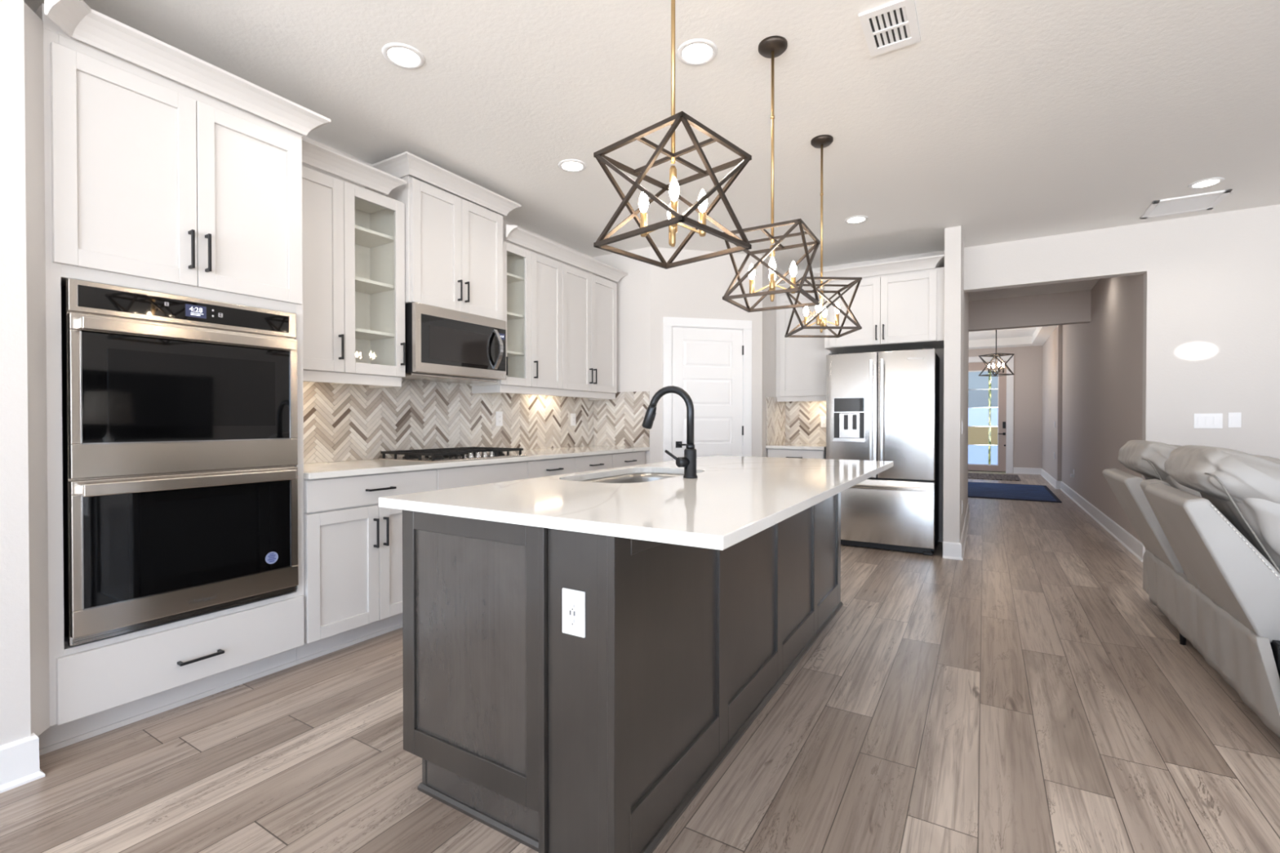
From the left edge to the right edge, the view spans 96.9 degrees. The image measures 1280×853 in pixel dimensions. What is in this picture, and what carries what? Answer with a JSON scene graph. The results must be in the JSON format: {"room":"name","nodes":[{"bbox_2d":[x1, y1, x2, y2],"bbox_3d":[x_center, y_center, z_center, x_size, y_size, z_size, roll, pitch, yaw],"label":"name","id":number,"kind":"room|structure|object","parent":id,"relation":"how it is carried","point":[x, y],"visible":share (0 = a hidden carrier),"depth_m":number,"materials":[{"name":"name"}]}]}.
{"room":"kitchen","nodes":[
{"label":"kitchen","id":0,"kind":"room"},
{"bbox_2d":[0,0,31,745],"bbox_3d":[-3.522,-0.238,0.052,0.820,2.782,4.640,0,1,31],"label":"wall","id":1,"kind":"structure","parent":0,"point":[15,628],"depth_m":1.80,"materials":[{"name":"white paint"}]},
{"bbox_2d":[0,733,44,793],"bbox_3d":[-3.141,1.085,-0.094,0.056,0.138,4.566,0,1,31],"label":"baseboard","id":2,"kind":"structure","parent":1,"relation":"attached to","point":[20,766],"depth_m":1.80,"materials":[{"name":"white wood"}]},
{"bbox_2d":[302,136,593,461],"bbox_3d":[-1.165,-0.278,4.608,0.127,2.782,5.597,0,1,31],"label":"wall","id":3,"kind":"structure","parent":0,"point":[504,222],"depth_m":4.58,"materials":[{"name":"white paint"}]},
{"bbox_2d":[302,164,344,373],"bbox_3d":[-1.835,-0.822,3.018,0.366,1.056,0.367,0,1,31],"label":"upper cabinet","id":4,"kind":"object","parent":3,"relation":"attached to","point":[322,193],"visible":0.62,"depth_m":3.01,"materials":[{"name":"white wood"}]},
{"bbox_2d":[302,369,401,388],"bbox_3d":[-1.755,-0.266,3.188,0.294,0.058,0.733,0,1,31],"label":"rail","id":5,"kind":"object","parent":4,"relation":"attached to","point":[373,381],"visible":0.77,"depth_m":3.16,"materials":[{"name":"white wood"}]},
{"bbox_2d":[342,179,405,377],"bbox_3d":[-1.642,-0.825,3.338,0.366,1.056,0.381,0,1,31],"label":"upper cabinet","id":6,"kind":"object","parent":3,"relation":"attached to","point":[374,223],"visible":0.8,"depth_m":3.41,"materials":[{"name":"white wood"}]},
{"bbox_2d":[302,137,407,195],"bbox_3d":[-1.657,-1.397,3.148,0.290,0.088,0.623,0,1,31],"label":"crown molding","id":7,"kind":"structure","parent":6,"relation":"attached to","point":[313,154],"depth_m":3.07,"materials":[{"name":"white wood"}]},
{"bbox_2d":[355,225,394,248],"bbox_3d":[-1.673,-1.129,3.355,0.270,0.018,0.341,0,1,31],"label":"shelf","id":8,"kind":"object","parent":6,"relation":"attached to","point":[364,237],"depth_m":3.40,"materials":[{"name":"white wood"}]},
{"bbox_2d":[355,276,394,294],"bbox_3d":[-1.673,-0.839,3.357,0.270,0.018,0.341,0,1,31],"label":"shelf","id":9,"kind":"object","parent":6,"relation":"attached to","point":[362,286],"depth_m":3.40,"materials":[{"name":"white wood"}]},
{"bbox_2d":[355,328,394,340],"bbox_3d":[-1.673,-0.549,3.360,0.270,0.018,0.341,0,1,31],"label":"shelf","id":10,"kind":"object","parent":6,"relation":"attached to","point":[360,334],"depth_m":3.39,"materials":[{"name":"white wood"}]},
{"bbox_2d":[370,151,520,319],"bbox_3d":[-1.300,-1.176,3.813,0.456,0.843,0.950,0,1,31],"label":"upper cabinet","id":11,"kind":"object","parent":3,"relation":"attached to","point":[454,244],"visible":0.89,"depth_m":3.65,"materials":[{"name":"white wood"}]},
{"bbox_2d":[401,302,506,383],"bbox_3d":[-1.292,-0.533,3.821,0.464,0.438,0.758,0,1,31],"label":"microwave","id":12,"kind":"object","parent":11,"relation":"attached to","point":[442,344],"visible":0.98,"depth_m":3.66,"materials":[{"name":"silver metal"}]},
{"bbox_2d":[302,379,593,463],"bbox_3d":[-1.272,-0.058,4.299,0.010,0.518,3.130,0,1,31],"label":"backsplash","id":13,"kind":"structure","parent":3,"relation":"attached to","point":[343,422],"depth_m":3.95,"materials":[{"name":"tile"}]},
{"bbox_2d":[495,411,502,426],"bbox_3d":[-1.122,-0.061,4.529,0.009,0.116,0.072,0,1,31],"label":"wall outlet","id":14,"kind":"object","parent":13,"relation":"attached to","point":[499,415],"visible":1,"depth_m":4.52,"materials":[{"name":"white plastic"}]},
{"bbox_2d":[497,414,501,422],"bbox_3d":[-1.120,-0.061,4.527,0.004,0.066,0.033,0,1,31],"label":"socket","id":15,"kind":"object","parent":14,"relation":"attached to","point":[499,415],"depth_m":4.52,"materials":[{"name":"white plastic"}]},
{"bbox_2d":[570,413,575,426],"bbox_3d":[-0.627,-0.066,5.344,0.009,0.116,0.072,0,1,31],"label":"wall outlet","id":16,"kind":"object","parent":13,"relation":"attached to","point":[572,415],"visible":1,"depth_m":5.33,"materials":[{"name":"white plastic"}]},
{"bbox_2d":[469,240,531,386],"bbox_3d":[-1.048,-0.834,4.318,0.366,1.056,0.326,0,1,31],"label":"upper cabinet","id":17,"kind":"object","parent":3,"relation":"attached to","point":[517,260],"visible":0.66,"depth_m":4.39,"materials":[{"name":"white wood"}]},
{"bbox_2d":[506,272,524,283],"bbox_3d":[-1.079,-1.138,4.334,0.270,0.018,0.286,0,1,31],"label":"shelf","id":18,"kind":"object","parent":17,"relation":"attached to","point":[511,278],"depth_m":4.36,"materials":[{"name":"white wood"}]},
{"bbox_2d":[506,311,524,319],"bbox_3d":[-1.079,-0.848,4.337,0.270,0.018,0.286,0,1,31],"label":"shelf","id":19,"kind":"object","parent":17,"relation":"attached to","point":[510,316],"depth_m":4.35,"materials":[{"name":"white wood"}]},
{"bbox_2d":[506,350,524,356],"bbox_3d":[-1.079,-0.558,4.339,0.270,0.018,0.286,0,1,31],"label":"shelf","id":20,"kind":"object","parent":17,"relation":"attached to","point":[520,353],"depth_m":4.36,"materials":[{"name":"white wood"}]},
{"bbox_2d":[529,250,562,389],"bbox_3d":[-0.866,-0.836,4.617,0.366,1.056,0.375,0,1,31],"label":"upper cabinet","id":21,"kind":"object","parent":3,"relation":"attached to","point":[546,272],"visible":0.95,"depth_m":4.54,"materials":[{"name":"white wood"}]},
{"bbox_2d":[560,262,617,393],"bbox_3d":[-0.557,-0.841,5.127,0.366,1.056,0.817,0,1,31],"label":"upper cabinet","id":22,"kind":"object","parent":3,"relation":"attached to","point":[589,300],"visible":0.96,"depth_m":5.01,"materials":[{"name":"white wood"}]},
{"bbox_2d":[471,384,615,399],"bbox_3d":[-0.751,-0.281,4.844,0.294,0.056,1.510,0,1,31],"label":"rail","id":23,"kind":"object","parent":22,"relation":"attached to","point":[483,388],"visible":1,"depth_m":4.50,"materials":[{"name":"white wood"}]},
{"bbox_2d":[506,224,628,282],"bbox_3d":[-0.685,-1.412,4.840,0.437,0.088,1.597,0,1,31],"label":"crown molding","id":24,"kind":"structure","parent":22,"relation":"attached to","point":[514,234],"depth_m":4.62,"materials":[{"name":"white wood"}]},
{"bbox_2d":[593,246,649,463],"bbox_3d":[-0.156,-0.286,5.520,0.653,2.782,0.117,0,1,31],"label":"wall","id":25,"kind":"structure","parent":0,"point":[633,289],"depth_m":5.39,"materials":[{"name":"white paint"}]},
{"bbox_2d":[593,391,649,447],"bbox_3d":[-0.185,-0.070,5.464,0.637,0.522,0.010,0,1,31],"label":"backsplash","id":26,"kind":"structure","parent":25,"relation":"attached to","point":[617,422],"depth_m":5.45,"materials":[{"name":"tile"}]},
{"bbox_2d":[0,470,1279,852],"bbox_3d":[4.260,1.117,4.126,10.174,0.001,22.136,0,1,31],"label":"floor","id":27,"kind":"structure","parent":0,"point":[1028,692],"depth_m":1.99,"materials":[{"name":"brown wood"}]},
{"bbox_2d":[23,0,330,755],"bbox_3d":[-1.979,-0.151,2.410,0.758,2.566,0.988,0,1,31],"label":"tall cabinet","id":28,"kind":"object","parent":27,"relation":"on","point":[151,165],"visible":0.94,"depth_m":2.12,"materials":[{"name":"white wood"}]},
{"bbox_2d":[61,278,298,645],"bbox_3d":[-1.982,0.122,2.405,0.618,1.270,0.753,0,1,31],"label":"double wall oven","id":29,"kind":"object","parent":28,"relation":"in","point":[180,414],"visible":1,"depth_m":2.19,"materials":[{"name":"silver metal"}]},
{"bbox_2d":[296,468,437,664],"bbox_3d":[-1.613,0.684,3.115,0.662,0.884,0.740,0,1,31],"label":"base cabinet","id":30,"kind":"object","parent":27,"relation":"on","point":[353,545],"visible":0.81,"depth_m":2.85,"materials":[{"name":"white wood"}]},
{"bbox_2d":[303,445,649,479],"bbox_3d":[-0.998,0.218,4.136,0.650,0.030,3.131,0,1,31],"label":"countertop","id":31,"kind":"structure","parent":30,"relation":"on","point":[362,467],"depth_m":3.32,"materials":[{"name":"stone"}]},
{"bbox_2d":[379,446,525,462],"bbox_3d":[-1.223,0.180,3.778,0.517,0.051,0.780,0,1,31],"label":"gas cooktop","id":32,"kind":"object","parent":31,"relation":"in","point":[439,455],"visible":1,"depth_m":3.61,"materials":[{"name":"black metal"}]},
{"bbox_2d":[435,461,527,489],"bbox_3d":[-1.224,0.678,3.756,0.662,0.884,0.759,0,1,31],"label":"base cabinet","id":33,"kind":"object","parent":27,"relation":"on","point":[472,475],"visible":0.02,"depth_m":3.55,"materials":[{"name":"white wood"}]},
{"bbox_2d":[527,457,575,478],"bbox_3d":[-0.888,0.673,4.311,0.662,0.884,0.539,0,1,31],"label":"drawer","id":34,"kind":"object","parent":27,"relation":"on","point":[557,466],"visible":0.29,"depth_m":4.13,"materials":[{"name":"white wood"}]},
{"bbox_2d":[574,453,612,472],"bbox_3d":[-0.616,0.669,4.758,0.662,0.884,0.509,0,1,31],"label":"drawer","id":35,"kind":"object","parent":27,"relation":"on","point":[596,462],"visible":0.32,"depth_m":4.58,"materials":[{"name":"white wood"}]},
{"bbox_2d":[402,492,843,852],"bbox_3d":[0.255,0.686,2.680,0.830,0.888,2.562,0,1,31],"label":"kitchen island","id":36,"kind":"object","parent":27,"relation":"on","point":[551,740],"visible":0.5,"depth_m":1.63,"materials":[{"name":"grey wood"}]},
{"bbox_2d":[562,587,585,637],"bbox_3d":[-0.170,0.475,1.450,0.072,0.116,0.009,0,1,31],"label":"wall outlet","id":37,"kind":"object","parent":36,"relation":"attached to","point":[573,601],"visible":1,"depth_m":1.44,"materials":[{"name":"white plastic"}]},
{"bbox_2d":[567,599,577,626],"bbox_3d":[-0.172,0.475,1.448,0.033,0.066,0.004,0,1,31],"label":"socket","id":38,"kind":"object","parent":37,"relation":"attached to","point":[572,604],"depth_m":1.45,"materials":[{"name":"white plastic"}]},
{"bbox_2d":[378,455,893,550],"bbox_3d":[0.345,0.228,2.559,1.148,0.030,2.567,0,1,31],"label":"island countertop","id":39,"kind":"structure","parent":36,"relation":"on","point":[731,500],"depth_m":1.74,"materials":[{"name":"stone"}]},
{"bbox_2d":[579,472,684,483],"bbox_3d":[-0.013,0.344,2.546,0.430,0.202,0.775,0,1,31],"label":"sink","id":40,"kind":"object","parent":39,"relation":"in","point":[643,477],"visible":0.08,"depth_m":2.88,"materials":[{"name":"silver metal"}]},
{"bbox_2d":[641,386,697,478],"bbox_3d":[0.116,0.021,2.410,0.263,0.387,0.090,0,1,31],"label":"kitchen faucet","id":41,"kind":"object","parent":39,"relation":"on","point":[688,461],"visible":1,"depth_m":2.36,"materials":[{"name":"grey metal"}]},
{"bbox_2d":[683,448,697,478],"bbox_3d":[0.210,0.153,2.372,0.060,0.122,0.060,0,1,31],"label":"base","id":42,"kind":"object","parent":41,"relation":"attached to","point":[690,454],"depth_m":2.35,"materials":[{"name":"grey metal"}]},
{"bbox_2d":[612,450,644,467],"bbox_3d":[-0.349,0.666,5.199,0.662,0.884,0.521,0,1,31],"label":"drawer","id":43,"kind":"object","parent":27,"relation":"on","point":[633,458],"visible":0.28,"depth_m":5.02,"materials":[{"name":"white wood"}]},
{"bbox_2d":[642,450,645,464],"bbox_3d":[-0.222,0.663,5.462,0.606,0.884,0.059,0,1,31],"label":"strip","id":44,"kind":"object","parent":27,"relation":"on","point":[642,451],"visible":0.02,"depth_m":5.31,"materials":[{"name":"white wood"}]},
{"bbox_2d":[767,448,826,458],"bbox_3d":[1.661,0.660,5.793,0.560,0.884,0.650,0,1,31],"label":"base cabinet","id":45,"kind":"object","parent":27,"relation":"on","point":[783,453],"visible":0.22,"depth_m":5.53,"materials":[{"name":"white wood"}]},
{"bbox_2d":[765,443,826,449],"bbox_3d":[1.665,0.203,5.793,0.573,0.030,0.640,0,1,31],"label":"countertop","id":46,"kind":"structure","parent":45,"relation":"on","point":[784,446],"depth_m":5.57,"materials":[{"name":"stone"}]},
{"bbox_2d":[826,347,939,555],"bbox_3d":[2.282,0.214,5.331,0.906,1.785,0.720,0,1,31],"label":"refrigerator","id":47,"kind":"object","parent":27,"relation":"on","point":[881,406],"visible":0.86,"depth_m":5.03,"materials":[{"name":"silver metal"}]},
{"bbox_2d":[968,472,1021,480],"bbox_3d":[7.202,1.042,11.869,1.220,0.014,1.350,0,1,31],"label":"doormat","id":48,"kind":"object","parent":27,"relation":"on","point":[971,475],"visible":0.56,"depth_m":11.63,"materials":[{"name":"fabric"}]},
{"bbox_2d":[968,481,1062,502],"bbox_3d":[5.869,1.064,9.555,1.760,0.012,2.430,0,1,31],"label":"area rug","id":49,"kind":"object","parent":27,"relation":"on","point":[976,490],"visible":0.59,"depth_m":9.22,"materials":[{"name":"blue fabric"}]},
{"bbox_2d":[1102,440,1279,737],"bbox_3d":[3.041,0.606,2.559,1.247,1.050,2.200,0,1,31],"label":"reclining sofa","id":50,"kind":"object","parent":27,"relation":"on","point":[1206,519],"visible":1,"depth_m":2.23,"materials":[{"name":"leather"}]},
{"bbox_2d":[1142,444,1201,497],"bbox_3d":[3.096,0.404,3.184,0.407,0.605,0.684,0,1,31],"label":"cushion","id":51,"kind":"object","parent":50,"relation":"on","point":[1161,453],"depth_m":3.01,"materials":[{"name":"leather"}]},
{"bbox_2d":[1200,453,1279,569],"bbox_3d":[2.552,0.412,2.287,0.404,0.604,0.624,0,1,31],"label":"cushion","id":52,"kind":"object","parent":50,"relation":"on","point":[1251,504],"depth_m":2.11,"materials":[{"name":"leather"}]},
{"bbox_2d":[23,0,1279,272],"bbox_3d":[1.870,-1.680,0.080,10.100,0.100,10.300,0,1,31],"label":"ceiling","id":53,"kind":"structure","parent":0,"point":[1006,120],"depth_m":2.90,"materials":[{"name":"white paint"}]},
{"bbox_2d":[382,42,425,69],"bbox_3d":[-1.053,-1.648,2.530,0.180,0.006,0.180,0,1,31],"label":"recessed light","id":54,"kind":"object","parent":53,"relation":"in","point":[400,55],"visible":1,"depth_m":2.52,"materials":[{"name":"white plastic"}]},
{"bbox_2d":[558,159,586,172],"bbox_3d":[-0.431,-1.658,3.613,0.180,0.006,0.180,0,1,31],"label":"recessed light","id":55,"kind":"object","parent":53,"relation":"in","point":[567,165],"visible":1,"depth_m":3.60,"materials":[{"name":"white plastic"}]},
{"bbox_2d":[593,0,751,269],"bbox_3d":[0.099,-1.089,1.691,0.334,1.110,0.334,0,1,43],"label":"pendant light","id":56,"kind":"object","parent":53,"relation":"hanging from","point":[675,219],"visible":1,"depth_m":1.67,"materials":[{"name":"brown metal"}]},
{"bbox_2d":[676,38,717,66],"bbox_3d":[0.253,-1.648,2.505,0.180,0.006,0.180,0,1,31],"label":"recessed light","id":57,"kind":"object","parent":53,"relation":"in","point":[694,52],"visible":1,"depth_m":2.50,"materials":[{"name":"white plastic"}]},
{"bbox_2d":[722,35,820,312],"bbox_3d":[0.575,-1.095,2.463,0.336,1.111,0.336,0,1,31],"label":"pendant light","id":58,"kind":"object","parent":53,"relation":"hanging from","point":[773,46],"visible":0.99,"depth_m":2.44,"materials":[{"name":"brown metal"}]},
{"bbox_2d":[784,134,862,337],"bbox_3d":[1.053,-1.099,3.290,0.332,1.117,0.332,0,1,-2],"label":"pendant light","id":59,"kind":"object","parent":53,"relation":"hanging from","point":[821,141],"visible":0.91,"depth_m":3.28,"materials":[{"name":"brown metal"}]},
{"bbox_2d":[844,215,868,223],"bbox_3d":[1.744,-1.666,4.577,0.180,0.006,0.180,0,1,31],"label":"recessed light","id":60,"kind":"object","parent":53,"relation":"in","point":[857,219],"visible":1,"depth_m":4.57,"materials":[{"name":"white plastic"}]},
{"bbox_2d":[858,0,920,57],"bbox_3d":[1.035,-1.645,2.343,0.198,0.010,0.295,0,1,31],"label":"ceiling vent","id":61,"kind":"object","parent":53,"relation":"in","point":[894,25],"visible":1,"depth_m":2.33,"materials":[{"name":"white metal"}]},
{"bbox_2d":[1140,189,1232,219],"bbox_3d":[4.075,-1.660,4.257,0.420,0.012,0.410,0,1,31],"label":"ceiling vent","id":62,"kind":"object","parent":53,"relation":"in","point":[1207,201],"visible":1,"depth_m":4.23,"materials":[{"name":"grey metal"}]},
{"bbox_2d":[1187,177,1224,188],"bbox_3d":[3.865,-1.660,3.876,0.180,0.006,0.180,0,1,31],"label":"recessed light","id":63,"kind":"object","parent":53,"relation":"in","point":[1211,181],"visible":1,"depth_m":3.87,"materials":[{"name":"white plastic"}]},
{"bbox_2d":[649,246,761,463],"bbox_3d":[0.633,-0.286,5.490,1.138,2.782,0.110,0,1,-14],"label":"wall","id":64,"kind":"structure","parent":0,"point":[696,290],"depth_m":5.40,"materials":[{"name":"white paint"}]},
{"bbox_2d":[662,316,751,462],"bbox_3d":[0.640,0.038,5.479,0.896,2.134,0.120,0,1,-14],"label":"trim","id":65,"kind":"structure","parent":64,"relation":"attached to","point":[668,322],"depth_m":5.41,"materials":[{"name":"white wood"}]},
{"bbox_2d":[671,327,743,460],"bbox_3d":[0.661,0.079,5.430,0.730,2.033,0.095,0,1,-14],"label":"door","id":66,"kind":"structure","parent":64,"relation":"in","point":[707,363],"depth_m":5.44,"materials":[{"name":"white wood"}]},
{"bbox_2d":[761,255,785,457],"bbox_3d":[1.343,-0.290,5.921,0.115,2.782,0.752,0,1,31],"label":"wall","id":67,"kind":"structure","parent":0,"point":[769,317],"depth_m":5.70,"materials":[{"name":"white paint"}]},
{"bbox_2d":[765,396,786,445],"bbox_3d":[1.427,-0.059,5.938,0.010,0.490,0.636,0,1,31],"label":"backsplash","id":68,"kind":"structure","parent":67,"relation":"attached to","point":[775,411],"depth_m":5.89,"materials":[{"name":"tile"}]},
{"bbox_2d":[942,226,968,542],"bbox_3d":[3.334,-0.324,5.942,0.123,2.850,2.756,0,1,31],"label":"wall column","id":69,"kind":"structure","parent":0,"point":[956,319],"depth_m":4.77,"materials":[{"name":"white paint"}]},
{"bbox_2d":[942,502,969,560],"bbox_3d":[3.342,1.032,5.949,0.156,0.138,2.808,0,1,31],"label":"baseboard","id":70,"kind":"structure","parent":69,"relation":"attached to","point":[951,550],"depth_m":4.78,"materials":[{"name":"white wood"}]},
{"bbox_2d":[968,345,1042,468],"bbox_3d":[7.492,-0.511,13.124,3.400,3.100,0.120,0,1,31],"label":"wall","id":71,"kind":"structure","parent":0,"point":[1028,360],"depth_m":12.45,"materials":[{"name":"beige paint"}]},
{"bbox_2d":[968,360,1006,471],"bbox_3d":[7.768,-0.225,12.889,0.927,2.470,0.120,0,1,31],"label":"door","id":72,"kind":"structure","parent":71,"relation":"in","point":[978,386],"depth_m":12.88,"materials":[{"name":"beige"}]},
{"bbox_2d":[968,355,1013,473],"bbox_3d":[7.788,-0.277,12.923,1.191,2.635,0.120,0,1,31],"label":"trim","id":73,"kind":"structure","parent":71,"relation":"attached to","point":[1010,379],"depth_m":12.61,"materials":[{"name":"white wood"}]},
{"bbox_2d":[785,204,1279,542],"bbox_3d":[4.560,-0.307,4.480,10.050,2.842,0.120,0,1,31],"label":"wall","id":74,"kind":"structure","parent":0,"point":[1211,313],"depth_m":4.51,"materials":[{"name":"white paint"}]},
{"bbox_2d":[776,289,835,401],"bbox_3d":[1.742,-0.817,5.916,0.564,1.117,0.336,0,1,31],"label":"upper cabinet","id":75,"kind":"object","parent":74,"relation":"attached to","point":[801,362],"depth_m":5.80,"materials":[{"name":"white wood"}]},
{"bbox_2d":[785,400,826,444],"bbox_3d":[1.831,-0.060,6.059,0.553,0.490,0.010,0,1,31],"label":"backsplash","id":76,"kind":"structure","parent":74,"relation":"attached to","point":[803,419],"depth_m":6.09,"materials":[{"name":"tile"}]},
{"bbox_2d":[821,416,826,427],"bbox_3d":[1.943,-0.049,5.981,0.072,0.116,0.009,0,1,31],"label":"wall outlet","id":77,"kind":"object","parent":76,"relation":"attached to","point":[823,418],"visible":0.86,"depth_m":5.98,"materials":[{"name":"white plastic"}]},
{"bbox_2d":[822,418,826,425],"bbox_3d":[1.941,-0.049,5.979,0.033,0.066,0.004,0,1,31],"label":"socket","id":78,"kind":"object","parent":77,"relation":"attached to","point":[824,420],"depth_m":5.98,"materials":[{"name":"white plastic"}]},
{"bbox_2d":[775,254,944,354],"bbox_3d":[2.074,-1.100,5.491,1.568,0.710,0.714,0,1,31],"label":"upper cabinet","id":79,"kind":"object","parent":74,"relation":"attached to","point":[898,305],"visible":0.96,"depth_m":5.08,"materials":[{"name":"white wood"}]},
{"bbox_2d":[1193,413,1222,428],"bbox_3d":[4.468,-0.044,4.463,0.165,0.118,0.008,0,1,31],"label":"light switch","id":80,"kind":"object","parent":74,"relation":"attached to","point":[1204,420],"visible":1,"depth_m":4.46,"materials":[{"name":"white plastic"}]},
{"bbox_2d":[1227,412,1241,427],"bbox_3d":[4.596,-0.050,4.385,0.072,0.116,0.008,0,1,31],"label":"light switch","id":81,"kind":"object","parent":74,"relation":"attached to","point":[1234,419],"visible":1,"depth_m":4.38,"materials":[{"name":"white plastic"}]},
{"bbox_2d":[968,279,1099,349],"bbox_3d":[5.194,-1.848,9.323,3.400,0.240,8.843,0,1,31],"label":"ceiling","id":82,"kind":"structure","parent":0,"point":[1038,335],"depth_m":10.61,"materials":[{"name":"white paint"}]},
{"bbox_2d":[977,329,1014,376],"bbox_3d":[6.747,-1.434,10.749,0.408,0.934,0.408,0,1,-16],"label":"pendant light","id":83,"kind":"object","parent":82,"relation":"hanging from","point":[988,365],"visible":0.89,"depth_m":10.73,"materials":[{"name":"black"}]},
{"bbox_2d":[1041,324,1062,480],"bbox_3d":[8.009,-0.493,10.957,0.181,3.100,3.050,0,1,31],"label":"wall","id":84,"kind":"structure","parent":0,"point":[1052,348],"depth_m":10.33,"materials":[{"name":"beige paint"}]},
{"bbox_2d":[1062,274,1143,542],"bbox_3d":[5.756,-0.335,7.183,0.120,2.850,5.743,0,1,31],"label":"wall","id":85,"kind":"structure","parent":0,"point":[1102,359],"depth_m":6.30,"materials":[{"name":"beige paint"}]},
{"bbox_2d":[968,289,1091,331],"bbox_3d":[4.336,-1.519,7.971,3.136,0.395,0.150,0,1,31],"label":"wall","id":86,"kind":"structure","parent":85,"relation":"attached to","point":[1069,308],"depth_m":7.42,"materials":[{"name":"beige paint"}]},
{"bbox_2d":[1013,466,1145,562],"bbox_3d":[8.507,1.021,7.231,5.941,0.138,8.949,0,1,31],"label":"baseboard","id":87,"kind":"structure","parent":85,"relation":"attached to","point":[1131,543],"depth_m":6.51,"materials":[{"name":"white wood"}]},
{"label":"outside","id":88,"kind":"structure","parent":0,"visible":0},
{"bbox_2d":[968,470,1004,472],"bbox_3d":[8.495,1.056,14.020,4.000,0.050,2.430,0,1,31],"label":"ground porch","id":89,"kind":"structure","parent":88,"point":[968,470],"depth_m":13.13,"materials":[{"name":"grey"}]},
{"bbox_2d":[988,371,991,464],"bbox_3d":[8.944,-0.476,14.747,3.000,3.000,0.100,0,1,31],"label":"hedge","id":90,"kind":"object","parent":89,"relation":"on","point":[989,377],"visible":0.02,"depth_m":14.64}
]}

